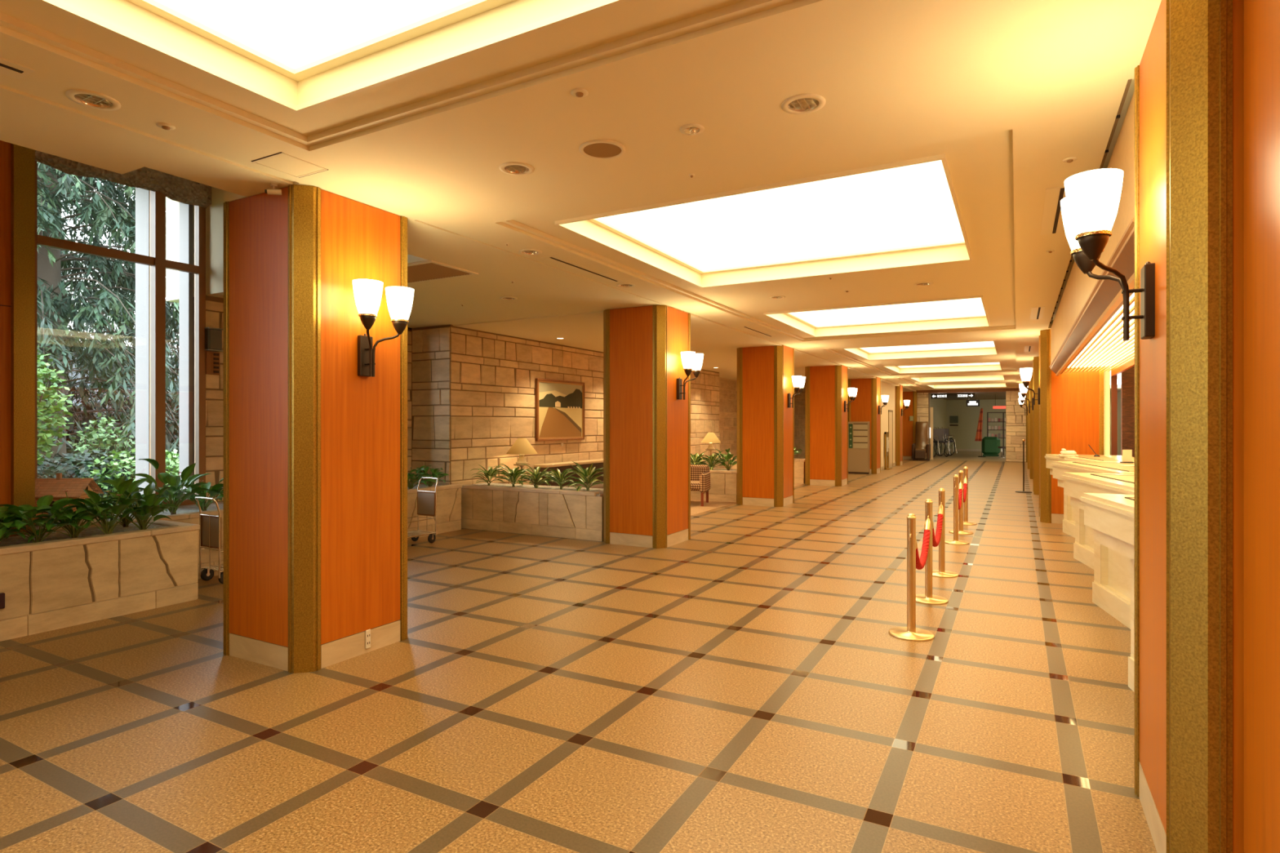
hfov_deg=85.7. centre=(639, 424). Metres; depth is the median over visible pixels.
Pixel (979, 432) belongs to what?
banner
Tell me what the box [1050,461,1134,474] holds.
countertop
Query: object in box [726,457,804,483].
stone planter
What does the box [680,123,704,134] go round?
recessed light
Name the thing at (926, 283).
recessed light
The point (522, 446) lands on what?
table lamp
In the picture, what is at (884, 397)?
wall lamp
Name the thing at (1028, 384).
column
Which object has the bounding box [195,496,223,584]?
luggage cart
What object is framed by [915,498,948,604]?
barrier post
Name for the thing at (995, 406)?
shop sign
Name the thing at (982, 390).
trim
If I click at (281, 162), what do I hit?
access hatch
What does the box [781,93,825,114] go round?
recessed light
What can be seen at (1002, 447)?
stool
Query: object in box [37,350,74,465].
shrub
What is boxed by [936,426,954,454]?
wheelchair
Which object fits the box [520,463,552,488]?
variegated plant
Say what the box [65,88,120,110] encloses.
recessed light
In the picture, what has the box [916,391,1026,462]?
wall
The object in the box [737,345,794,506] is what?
column
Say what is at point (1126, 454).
menu card
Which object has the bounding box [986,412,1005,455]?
shelf
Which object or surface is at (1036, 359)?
column
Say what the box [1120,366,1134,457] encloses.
wall
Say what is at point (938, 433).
wheelchair
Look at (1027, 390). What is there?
column
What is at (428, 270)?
ceiling vent
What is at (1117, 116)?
trim
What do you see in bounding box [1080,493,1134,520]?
countertop
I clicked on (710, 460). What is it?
variegated plant
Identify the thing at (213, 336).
wall speaker
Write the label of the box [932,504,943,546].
rope
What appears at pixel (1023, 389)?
wall lamp
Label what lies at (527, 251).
recessed light
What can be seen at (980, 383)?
ceiling light
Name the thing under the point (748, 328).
air slot
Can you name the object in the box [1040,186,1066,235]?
air slot
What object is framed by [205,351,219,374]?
wall plaque
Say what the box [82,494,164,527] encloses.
leafy plant
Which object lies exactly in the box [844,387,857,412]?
wall lamp
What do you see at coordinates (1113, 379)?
trim
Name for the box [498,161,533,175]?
recessed light
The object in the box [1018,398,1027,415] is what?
wall lamp
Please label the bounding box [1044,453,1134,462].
countertop
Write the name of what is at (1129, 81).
trim
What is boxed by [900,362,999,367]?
diffuser
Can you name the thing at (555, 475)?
variegated plant
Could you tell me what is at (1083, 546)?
reception counter
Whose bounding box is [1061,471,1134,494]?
countertop
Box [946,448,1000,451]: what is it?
baseboard
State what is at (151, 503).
leafy plant
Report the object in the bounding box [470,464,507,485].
variegated plant
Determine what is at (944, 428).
wheelchair
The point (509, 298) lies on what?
recessed light
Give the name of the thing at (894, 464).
baseboard
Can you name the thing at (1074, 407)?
column
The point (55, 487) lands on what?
log cabin
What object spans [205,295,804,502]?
stone wall
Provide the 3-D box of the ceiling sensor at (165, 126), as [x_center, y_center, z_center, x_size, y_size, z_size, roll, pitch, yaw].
[-2.362,-1.479,3.434,0.080,0.018,0.080,0,0,29]
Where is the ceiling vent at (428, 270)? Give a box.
[407,260,478,284]
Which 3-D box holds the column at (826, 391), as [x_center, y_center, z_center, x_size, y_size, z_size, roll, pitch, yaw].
[4.803,0.027,17.741,0.920,3.030,0.920,0,0,29]
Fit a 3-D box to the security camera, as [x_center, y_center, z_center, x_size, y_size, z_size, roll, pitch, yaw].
[-2.271,-1.454,4.270,0.093,0.068,0.042,0,0,-22]
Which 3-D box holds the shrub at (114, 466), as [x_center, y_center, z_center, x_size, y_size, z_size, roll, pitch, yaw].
[-7.047,0.910,9.823,1.385,1.180,1.748,0,0,29]
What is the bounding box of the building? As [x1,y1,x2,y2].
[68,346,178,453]
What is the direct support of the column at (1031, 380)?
on the floor
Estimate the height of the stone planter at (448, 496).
0.663 m
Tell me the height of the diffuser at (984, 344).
0.018 m
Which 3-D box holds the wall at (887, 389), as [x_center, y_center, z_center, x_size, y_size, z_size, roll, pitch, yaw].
[8.505,0.027,24.094,0.200,3.030,3.960,0,0,29]
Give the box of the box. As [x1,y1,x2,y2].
[0,592,4,608]
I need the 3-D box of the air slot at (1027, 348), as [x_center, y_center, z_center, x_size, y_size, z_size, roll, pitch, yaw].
[7.637,-1.485,13.547,0.150,0.006,1.140,0,0,29]
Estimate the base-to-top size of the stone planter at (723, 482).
0.621 m
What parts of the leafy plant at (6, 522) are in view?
stem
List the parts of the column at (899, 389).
corner trim, wood panel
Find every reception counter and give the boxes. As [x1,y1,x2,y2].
[1044,453,1134,537]
[1050,461,1134,569]
[1061,471,1134,629]
[1080,493,1134,692]
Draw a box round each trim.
[0,0,1016,389]
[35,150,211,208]
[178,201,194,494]
[916,387,1019,393]
[1049,79,1132,324]
[1049,114,1119,323]
[1111,374,1117,455]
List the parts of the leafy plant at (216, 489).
stem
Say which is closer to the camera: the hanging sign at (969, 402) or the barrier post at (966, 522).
the barrier post at (966, 522)
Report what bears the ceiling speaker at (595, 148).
attached to the ceiling at (1009, 91)
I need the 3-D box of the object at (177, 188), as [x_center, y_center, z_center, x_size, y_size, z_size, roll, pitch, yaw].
[-6.871,-2.606,4.328,0.110,0.304,8.200,0,0,29]
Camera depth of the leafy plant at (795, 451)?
18.35 m
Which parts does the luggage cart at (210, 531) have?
sign panel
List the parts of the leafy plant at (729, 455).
stem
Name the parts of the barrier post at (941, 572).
post, plate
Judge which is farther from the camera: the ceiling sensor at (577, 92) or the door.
the door
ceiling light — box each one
[36,0,631,113]
[554,153,972,288]
[763,295,990,337]
[842,340,998,359]
[883,361,1002,373]
[910,375,1004,382]
[926,382,1007,388]
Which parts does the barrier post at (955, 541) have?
post, plate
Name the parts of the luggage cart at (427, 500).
sign panel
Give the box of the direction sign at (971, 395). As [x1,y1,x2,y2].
[930,392,974,399]
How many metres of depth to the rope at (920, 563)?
5.77 m
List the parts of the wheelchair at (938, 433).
backrest, seat, frame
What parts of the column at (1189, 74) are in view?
corner trim, stone skirting, wood panel, corner trim, wood panel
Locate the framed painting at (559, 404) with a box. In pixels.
[535,377,584,440]
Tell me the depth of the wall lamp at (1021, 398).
19.79 m
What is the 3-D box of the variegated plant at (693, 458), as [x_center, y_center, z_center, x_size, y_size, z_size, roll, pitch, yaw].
[1.149,0.750,14.323,0.704,0.453,0.690,0,0,4]
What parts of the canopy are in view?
rail, light panel, rail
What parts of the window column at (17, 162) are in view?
wood panel, corner trim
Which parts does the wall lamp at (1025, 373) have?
arm, plate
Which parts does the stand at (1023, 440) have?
plate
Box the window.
[35,160,205,506]
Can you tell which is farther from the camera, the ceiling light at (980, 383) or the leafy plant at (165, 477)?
the ceiling light at (980, 383)
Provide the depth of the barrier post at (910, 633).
5.03 m
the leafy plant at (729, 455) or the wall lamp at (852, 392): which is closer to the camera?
the leafy plant at (729, 455)
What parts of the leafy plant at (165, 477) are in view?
stem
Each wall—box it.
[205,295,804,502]
[880,381,895,466]
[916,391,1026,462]
[929,391,1120,455]
[1050,90,1134,364]
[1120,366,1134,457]
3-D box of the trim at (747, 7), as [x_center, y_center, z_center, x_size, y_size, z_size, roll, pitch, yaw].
[4.742,-1.530,12.213,3.360,0.033,37.680,0,0,29]
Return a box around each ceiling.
[0,0,1161,391]
[929,384,1120,399]
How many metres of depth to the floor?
3.75 m
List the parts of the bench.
seat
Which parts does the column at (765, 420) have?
corner trim, wood panel, stone skirting, corner trim, wood panel, corner trim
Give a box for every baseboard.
[880,462,895,470]
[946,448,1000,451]
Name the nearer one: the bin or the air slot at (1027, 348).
the air slot at (1027, 348)
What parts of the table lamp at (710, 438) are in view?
lamp shade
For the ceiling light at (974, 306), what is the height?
0.198 m
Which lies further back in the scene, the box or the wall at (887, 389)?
the wall at (887, 389)
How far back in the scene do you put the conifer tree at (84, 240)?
20.62 m
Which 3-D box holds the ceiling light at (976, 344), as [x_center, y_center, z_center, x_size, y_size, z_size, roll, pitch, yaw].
[5.912,-1.617,14.393,2.720,0.198,2.770,0,0,29]
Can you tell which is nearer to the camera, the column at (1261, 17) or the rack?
the column at (1261, 17)
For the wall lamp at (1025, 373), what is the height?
0.595 m
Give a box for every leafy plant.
[0,494,93,542]
[0,506,46,540]
[0,508,59,542]
[27,490,119,542]
[52,474,150,533]
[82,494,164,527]
[99,480,177,529]
[103,493,173,507]
[125,458,212,515]
[168,476,223,511]
[407,465,436,488]
[409,463,448,486]
[713,448,737,470]
[794,447,802,454]
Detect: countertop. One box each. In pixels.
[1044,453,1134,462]
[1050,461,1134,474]
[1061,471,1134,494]
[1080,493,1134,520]
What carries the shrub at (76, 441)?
on the ground
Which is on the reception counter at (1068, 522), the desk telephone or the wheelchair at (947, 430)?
the desk telephone
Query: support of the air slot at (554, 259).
attached to the ceiling at (1009, 91)
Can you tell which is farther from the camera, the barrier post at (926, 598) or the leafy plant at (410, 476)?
the leafy plant at (410, 476)
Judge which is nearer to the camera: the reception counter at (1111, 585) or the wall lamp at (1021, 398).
the reception counter at (1111, 585)
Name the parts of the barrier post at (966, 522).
post, plate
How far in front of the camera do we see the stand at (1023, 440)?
15.63 m
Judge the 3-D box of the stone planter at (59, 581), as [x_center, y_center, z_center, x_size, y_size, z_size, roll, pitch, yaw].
[-5.891,1.211,3.257,0.806,0.663,6.903,0,0,29]
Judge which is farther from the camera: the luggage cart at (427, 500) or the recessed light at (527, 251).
the luggage cart at (427, 500)
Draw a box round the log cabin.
[35,472,103,519]
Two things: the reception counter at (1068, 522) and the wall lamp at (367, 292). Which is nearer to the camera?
the wall lamp at (367, 292)
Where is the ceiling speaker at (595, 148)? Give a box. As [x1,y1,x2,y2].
[579,139,625,159]
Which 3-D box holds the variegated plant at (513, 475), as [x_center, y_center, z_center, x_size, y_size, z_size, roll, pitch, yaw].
[-1.852,0.758,10.203,0.656,0.398,0.591,0,0,4]
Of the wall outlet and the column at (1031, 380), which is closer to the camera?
the wall outlet
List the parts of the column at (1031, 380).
corner trim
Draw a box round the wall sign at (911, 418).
[909,416,913,421]
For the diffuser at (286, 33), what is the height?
0.018 m
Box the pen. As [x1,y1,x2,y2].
[1088,444,1099,457]
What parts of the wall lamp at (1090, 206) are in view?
arm, arm, plate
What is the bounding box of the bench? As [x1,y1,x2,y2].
[533,458,603,488]
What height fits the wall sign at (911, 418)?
0.220 m
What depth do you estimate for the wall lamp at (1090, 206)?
2.53 m
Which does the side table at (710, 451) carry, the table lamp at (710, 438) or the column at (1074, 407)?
the table lamp at (710, 438)
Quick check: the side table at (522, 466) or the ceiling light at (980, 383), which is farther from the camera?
the ceiling light at (980, 383)
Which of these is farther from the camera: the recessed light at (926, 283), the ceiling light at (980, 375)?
the ceiling light at (980, 375)
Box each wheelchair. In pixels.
[933,426,950,457]
[933,426,956,456]
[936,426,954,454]
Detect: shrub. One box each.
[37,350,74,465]
[37,444,177,505]
[65,412,178,476]
[67,412,135,496]
[81,448,178,505]
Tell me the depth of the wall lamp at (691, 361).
8.87 m
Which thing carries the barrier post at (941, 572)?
on the floor
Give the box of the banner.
[974,408,985,457]
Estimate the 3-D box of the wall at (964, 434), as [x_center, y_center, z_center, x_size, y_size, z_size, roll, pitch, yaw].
[16.768,-0.008,34.825,12.000,3.100,11.800,0,0,29]
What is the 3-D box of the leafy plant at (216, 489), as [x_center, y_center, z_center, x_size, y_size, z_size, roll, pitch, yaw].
[-4.572,0.730,7.122,0.670,0.414,0.658,0,0,39]
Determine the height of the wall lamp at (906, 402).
0.595 m
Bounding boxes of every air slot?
[0,57,35,79]
[541,255,622,282]
[737,325,774,337]
[1024,345,1033,351]
[1030,306,1044,319]
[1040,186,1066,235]
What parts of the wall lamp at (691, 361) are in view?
plate, arm, arm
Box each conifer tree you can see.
[37,161,178,478]
[57,172,178,453]
[66,195,178,454]
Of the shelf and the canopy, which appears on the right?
the canopy
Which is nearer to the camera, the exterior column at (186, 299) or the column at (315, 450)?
the column at (315, 450)
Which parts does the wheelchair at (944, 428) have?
backrest, frame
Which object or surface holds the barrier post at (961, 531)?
on the floor
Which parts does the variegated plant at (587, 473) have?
stem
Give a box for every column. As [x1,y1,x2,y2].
[0,140,35,536]
[223,184,407,673]
[603,304,690,548]
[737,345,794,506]
[804,364,848,486]
[848,377,880,474]
[895,384,902,466]
[902,390,916,459]
[1026,390,1027,462]
[1027,384,1029,469]
[1029,372,1032,479]
[1032,356,1039,494]
[1039,328,1110,524]
[1134,0,1244,852]
[1244,0,1279,852]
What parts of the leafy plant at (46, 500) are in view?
stem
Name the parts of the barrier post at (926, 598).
post, plate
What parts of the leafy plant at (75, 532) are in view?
stem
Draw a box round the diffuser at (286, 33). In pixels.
[155,0,471,68]
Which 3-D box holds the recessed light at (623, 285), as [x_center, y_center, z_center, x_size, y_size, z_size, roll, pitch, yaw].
[-0.149,-1.514,7.354,0.200,0.068,0.200,0,0,29]
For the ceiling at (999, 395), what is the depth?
34.99 m
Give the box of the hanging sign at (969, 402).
[966,398,979,406]
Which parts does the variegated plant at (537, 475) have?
stem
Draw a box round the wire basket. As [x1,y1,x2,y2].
[407,515,435,523]
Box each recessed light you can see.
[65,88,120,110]
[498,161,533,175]
[500,296,517,300]
[518,248,542,255]
[616,283,635,287]
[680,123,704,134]
[768,295,785,298]
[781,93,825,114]
[913,281,933,285]
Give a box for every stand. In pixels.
[884,431,892,469]
[1015,439,1032,493]
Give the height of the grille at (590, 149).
0.002 m
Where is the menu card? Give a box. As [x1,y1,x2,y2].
[1120,449,1134,462]
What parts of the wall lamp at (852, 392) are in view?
plate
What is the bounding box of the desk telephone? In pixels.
[1058,448,1078,456]
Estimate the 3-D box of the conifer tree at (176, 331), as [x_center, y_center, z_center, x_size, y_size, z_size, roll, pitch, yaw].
[-11.507,-3.507,17.805,6.119,10.102,6.083,0,0,-33]
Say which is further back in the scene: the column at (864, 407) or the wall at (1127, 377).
the column at (864, 407)
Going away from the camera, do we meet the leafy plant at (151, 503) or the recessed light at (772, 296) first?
the leafy plant at (151, 503)
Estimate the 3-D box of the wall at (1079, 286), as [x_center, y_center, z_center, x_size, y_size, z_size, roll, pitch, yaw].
[4.271,-1.188,6.794,0.065,0.580,8.780,0,0,29]
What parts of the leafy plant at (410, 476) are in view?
stem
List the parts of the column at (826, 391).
corner trim, wood panel, stone skirting, corner trim, wood panel, corner trim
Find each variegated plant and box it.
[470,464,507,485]
[493,462,532,487]
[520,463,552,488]
[542,467,577,489]
[565,461,603,491]
[690,450,709,466]
[693,450,731,470]
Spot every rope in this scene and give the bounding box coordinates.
[915,518,931,569]
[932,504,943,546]
[958,482,962,509]
[963,477,967,502]
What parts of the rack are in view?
shelf panel, shelf panel, shelf panel, shelf panel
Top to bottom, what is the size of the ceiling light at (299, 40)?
0.198 m
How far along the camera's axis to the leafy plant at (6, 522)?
5.09 m
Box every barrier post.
[888,513,934,641]
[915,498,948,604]
[932,488,958,577]
[945,474,968,544]
[949,470,973,534]
[963,466,977,524]
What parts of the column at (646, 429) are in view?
corner trim, wood panel, stone skirting, corner trim, wood panel, corner trim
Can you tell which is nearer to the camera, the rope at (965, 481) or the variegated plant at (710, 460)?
the rope at (965, 481)
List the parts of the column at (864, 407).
corner trim, wood panel, corner trim, stone skirting, wood panel, corner trim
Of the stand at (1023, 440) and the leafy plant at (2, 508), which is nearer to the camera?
the leafy plant at (2, 508)
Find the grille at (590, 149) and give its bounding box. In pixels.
[583,142,621,157]
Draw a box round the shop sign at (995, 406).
[992,394,1005,408]
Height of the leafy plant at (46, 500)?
0.377 m
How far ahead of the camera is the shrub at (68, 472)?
9.46 m
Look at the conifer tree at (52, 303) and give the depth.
11.98 m
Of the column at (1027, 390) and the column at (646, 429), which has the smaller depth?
the column at (646, 429)
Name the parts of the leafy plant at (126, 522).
stem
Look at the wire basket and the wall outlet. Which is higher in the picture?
the wire basket
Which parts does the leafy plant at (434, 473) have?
stem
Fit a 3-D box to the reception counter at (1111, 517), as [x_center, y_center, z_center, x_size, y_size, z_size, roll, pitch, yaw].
[2.908,0.989,3.504,1.020,1.106,1.660,0,0,29]
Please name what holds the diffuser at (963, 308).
attached to the ceiling light at (974, 306)
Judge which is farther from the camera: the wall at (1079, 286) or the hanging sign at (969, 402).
the hanging sign at (969, 402)
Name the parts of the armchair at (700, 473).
seat, backrest, leg, arm, leg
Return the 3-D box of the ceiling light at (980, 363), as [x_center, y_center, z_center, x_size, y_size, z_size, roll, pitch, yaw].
[8.263,-1.617,18.692,2.720,0.198,2.770,0,0,29]
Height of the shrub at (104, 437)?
1.690 m
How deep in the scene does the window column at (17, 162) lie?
5.73 m
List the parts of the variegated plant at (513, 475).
stem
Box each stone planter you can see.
[0,519,199,641]
[35,483,462,578]
[461,482,603,541]
[690,467,737,502]
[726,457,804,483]
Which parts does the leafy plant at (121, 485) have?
stem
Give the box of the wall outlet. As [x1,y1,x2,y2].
[365,629,370,648]
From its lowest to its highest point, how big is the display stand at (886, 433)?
1.280 m
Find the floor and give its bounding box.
[0,450,1156,852]
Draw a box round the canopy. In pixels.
[1049,217,1134,376]
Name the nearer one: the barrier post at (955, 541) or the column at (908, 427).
the barrier post at (955, 541)
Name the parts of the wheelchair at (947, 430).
backrest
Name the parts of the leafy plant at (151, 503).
stem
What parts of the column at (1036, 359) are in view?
corner trim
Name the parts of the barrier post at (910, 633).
post, plate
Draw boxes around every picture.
[949,416,958,426]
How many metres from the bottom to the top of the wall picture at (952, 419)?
0.580 m
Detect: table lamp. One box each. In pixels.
[506,437,537,464]
[701,432,720,449]
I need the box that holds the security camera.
[264,182,281,195]
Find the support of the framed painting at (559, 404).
attached to the stone wall at (471, 393)
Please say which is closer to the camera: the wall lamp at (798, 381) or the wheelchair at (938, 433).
the wall lamp at (798, 381)
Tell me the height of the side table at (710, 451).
0.922 m
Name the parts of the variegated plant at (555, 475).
stem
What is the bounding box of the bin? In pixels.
[982,436,999,456]
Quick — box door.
[888,409,893,466]
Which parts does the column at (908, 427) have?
wood panel, stone skirting, corner trim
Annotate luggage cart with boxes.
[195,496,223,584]
[407,476,438,542]
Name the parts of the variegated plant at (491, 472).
stem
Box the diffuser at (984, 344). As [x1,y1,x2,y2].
[862,341,994,351]
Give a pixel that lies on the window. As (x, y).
(149, 257)
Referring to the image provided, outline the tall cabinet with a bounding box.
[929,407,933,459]
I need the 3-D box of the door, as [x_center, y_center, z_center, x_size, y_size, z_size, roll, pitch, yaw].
[9.005,0.517,24.778,0.020,2.050,0.920,0,0,29]
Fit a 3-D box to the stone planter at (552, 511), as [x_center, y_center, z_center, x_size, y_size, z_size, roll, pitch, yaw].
[-1.452,1.221,10.037,2.588,0.642,0.782,0,0,29]
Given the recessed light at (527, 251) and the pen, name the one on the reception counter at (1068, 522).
the pen
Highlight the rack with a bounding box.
[848,421,870,474]
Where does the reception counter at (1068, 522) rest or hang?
on the floor
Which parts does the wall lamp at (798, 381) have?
plate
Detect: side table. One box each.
[513,463,530,483]
[705,448,715,455]
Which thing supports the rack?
on the floor
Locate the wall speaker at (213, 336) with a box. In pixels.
[204,327,223,351]
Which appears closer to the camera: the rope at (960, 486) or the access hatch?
the access hatch
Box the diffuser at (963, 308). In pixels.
[791,297,985,325]
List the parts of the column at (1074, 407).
corner trim, corner trim, stone skirting, wood panel, corner trim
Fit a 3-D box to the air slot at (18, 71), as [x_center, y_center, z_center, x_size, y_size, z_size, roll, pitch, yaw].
[-2.877,-1.485,2.429,0.150,0.006,1.140,0,0,29]
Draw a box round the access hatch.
[251,151,328,177]
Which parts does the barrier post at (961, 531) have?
post, plate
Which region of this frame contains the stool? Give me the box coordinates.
[997,446,1005,457]
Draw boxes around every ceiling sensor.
[155,122,175,129]
[570,88,588,97]
[1062,156,1077,162]
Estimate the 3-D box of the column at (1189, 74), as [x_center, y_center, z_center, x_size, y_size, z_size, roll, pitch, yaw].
[2.302,0.027,2.354,0.920,3.030,0.920,0,0,29]
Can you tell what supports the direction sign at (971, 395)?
hanging from the ceiling at (999, 395)
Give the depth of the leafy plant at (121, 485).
5.51 m
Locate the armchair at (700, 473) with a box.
[690,464,710,506]
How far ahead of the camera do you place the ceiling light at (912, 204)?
5.79 m
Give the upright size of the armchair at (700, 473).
0.740 m
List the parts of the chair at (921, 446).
arm, backrest, arm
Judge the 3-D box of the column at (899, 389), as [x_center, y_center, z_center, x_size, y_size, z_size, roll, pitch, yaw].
[9.505,0.027,26.340,0.920,3.030,0.920,0,0,29]
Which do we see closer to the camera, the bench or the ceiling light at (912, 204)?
the ceiling light at (912, 204)
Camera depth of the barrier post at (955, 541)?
8.96 m
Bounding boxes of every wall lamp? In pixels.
[352,279,413,377]
[676,351,703,399]
[787,375,805,408]
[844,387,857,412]
[878,395,888,414]
[901,400,910,416]
[1018,383,1033,410]
[1018,392,1030,413]
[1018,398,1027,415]
[1019,368,1039,404]
[1060,168,1155,341]
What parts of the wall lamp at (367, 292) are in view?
plate, arm, arm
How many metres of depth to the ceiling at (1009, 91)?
3.60 m
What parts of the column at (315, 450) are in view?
corner trim, wood panel, corner trim, stone skirting, wood panel, corner trim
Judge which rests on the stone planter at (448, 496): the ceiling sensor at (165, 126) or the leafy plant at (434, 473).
the leafy plant at (434, 473)
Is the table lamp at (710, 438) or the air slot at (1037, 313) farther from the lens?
the table lamp at (710, 438)
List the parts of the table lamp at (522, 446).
lamp shade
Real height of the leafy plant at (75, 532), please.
0.423 m
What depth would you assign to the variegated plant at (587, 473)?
9.60 m

